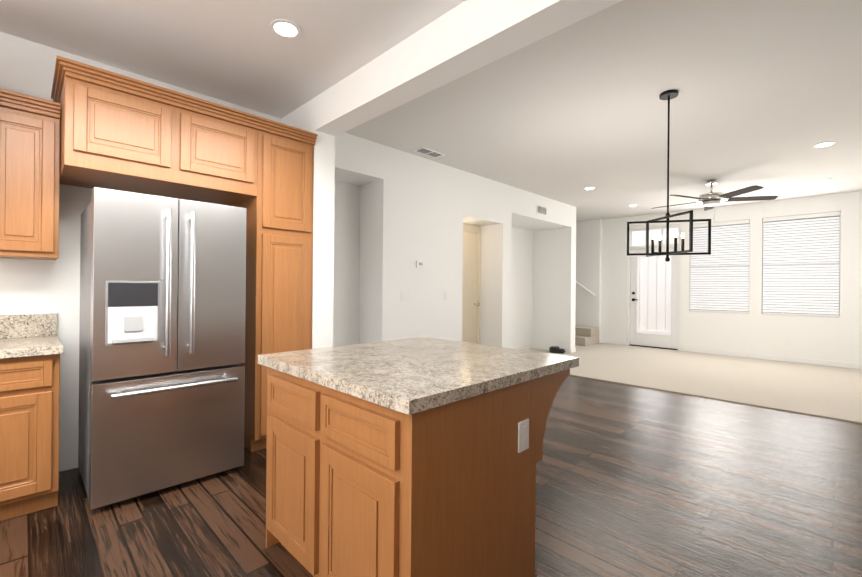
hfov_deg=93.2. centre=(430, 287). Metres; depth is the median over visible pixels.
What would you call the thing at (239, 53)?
ceiling
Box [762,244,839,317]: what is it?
window
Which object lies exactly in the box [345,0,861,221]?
ceiling
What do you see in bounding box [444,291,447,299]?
light switch
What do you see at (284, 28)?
recessed light
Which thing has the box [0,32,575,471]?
wall
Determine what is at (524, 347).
baseboard
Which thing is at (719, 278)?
window blind
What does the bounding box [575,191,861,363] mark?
wall
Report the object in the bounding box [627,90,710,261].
pendant chandelier
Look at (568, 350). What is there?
baseboard
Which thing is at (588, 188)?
recessed light
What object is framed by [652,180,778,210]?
ceiling fan
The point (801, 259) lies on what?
window blind
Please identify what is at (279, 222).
tall cabinet
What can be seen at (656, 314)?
fence
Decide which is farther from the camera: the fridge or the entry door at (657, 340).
the entry door at (657, 340)
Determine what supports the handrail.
attached to the wall at (601, 262)
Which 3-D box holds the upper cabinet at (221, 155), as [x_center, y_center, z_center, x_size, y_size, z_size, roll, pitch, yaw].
[-1.608,-0.893,2.904,0.608,0.491,0.504,0,0,45]
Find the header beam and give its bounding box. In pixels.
[281,0,621,135]
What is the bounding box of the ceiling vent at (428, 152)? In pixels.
[413,147,444,157]
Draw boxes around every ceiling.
[0,0,464,118]
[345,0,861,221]
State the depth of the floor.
2.20 m
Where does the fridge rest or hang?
on the floor
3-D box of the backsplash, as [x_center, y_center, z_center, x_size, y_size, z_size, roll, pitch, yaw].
[-2.957,0.229,1.978,0.021,0.140,1.684,0,0,45]
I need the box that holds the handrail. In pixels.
[576,281,594,295]
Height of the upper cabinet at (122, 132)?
0.491 m
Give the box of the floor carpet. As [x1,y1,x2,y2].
[526,343,861,423]
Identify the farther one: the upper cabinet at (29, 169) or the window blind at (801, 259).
the window blind at (801, 259)
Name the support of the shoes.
on the floor carpet
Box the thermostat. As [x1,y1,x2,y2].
[416,261,423,267]
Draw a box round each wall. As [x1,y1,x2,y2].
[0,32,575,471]
[312,130,334,348]
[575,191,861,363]
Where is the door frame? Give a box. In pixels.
[628,225,679,349]
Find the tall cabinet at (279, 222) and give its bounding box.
[231,124,315,451]
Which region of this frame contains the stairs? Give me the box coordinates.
[575,326,598,345]
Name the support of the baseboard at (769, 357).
attached to the wall at (601, 262)
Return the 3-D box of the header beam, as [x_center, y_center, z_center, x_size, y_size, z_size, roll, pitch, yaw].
[0.305,-1.350,2.107,4.440,0.259,0.185,0,0,45]
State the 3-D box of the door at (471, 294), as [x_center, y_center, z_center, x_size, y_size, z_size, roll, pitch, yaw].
[0.467,0.132,5.949,0.112,2.148,0.896,0,0,45]
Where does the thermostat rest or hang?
attached to the wall at (398, 214)
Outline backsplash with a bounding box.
[0,313,55,336]
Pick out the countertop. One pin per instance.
(9, 346)
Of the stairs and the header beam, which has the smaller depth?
the header beam
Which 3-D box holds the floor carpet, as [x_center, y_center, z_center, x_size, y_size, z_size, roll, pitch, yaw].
[3.351,1.268,6.949,6.950,0.092,3.850,0,0,45]
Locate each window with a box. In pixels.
[689,255,749,313]
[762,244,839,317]
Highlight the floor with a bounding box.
[0,375,861,576]
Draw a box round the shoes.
[549,346,564,353]
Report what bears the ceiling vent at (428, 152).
in the ceiling at (768, 97)
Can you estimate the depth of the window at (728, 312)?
7.45 m
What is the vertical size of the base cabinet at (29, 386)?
0.830 m
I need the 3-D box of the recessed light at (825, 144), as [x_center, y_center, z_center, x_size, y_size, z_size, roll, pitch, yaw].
[4.134,-1.498,4.280,0.170,0.007,0.170,0,0,45]
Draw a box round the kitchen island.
[258,337,578,576]
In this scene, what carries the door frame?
attached to the wall at (601, 262)
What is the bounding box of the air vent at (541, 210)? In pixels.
[536,204,546,215]
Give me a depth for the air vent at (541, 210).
6.77 m
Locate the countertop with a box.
[0,337,63,360]
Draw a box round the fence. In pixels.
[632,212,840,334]
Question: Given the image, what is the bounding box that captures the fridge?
[78,187,245,509]
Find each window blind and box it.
[690,219,749,312]
[762,211,839,316]
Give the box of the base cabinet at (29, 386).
[0,353,62,520]
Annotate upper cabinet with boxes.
[0,97,60,259]
[55,68,178,195]
[162,100,262,205]
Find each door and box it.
[462,223,480,343]
[630,247,677,348]
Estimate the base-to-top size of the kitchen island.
0.880 m
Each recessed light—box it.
[270,19,300,38]
[583,187,594,189]
[813,141,835,147]
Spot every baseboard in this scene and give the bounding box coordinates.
[511,344,532,349]
[533,344,571,352]
[601,339,625,344]
[680,346,861,368]
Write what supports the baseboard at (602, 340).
attached to the wall at (601, 262)

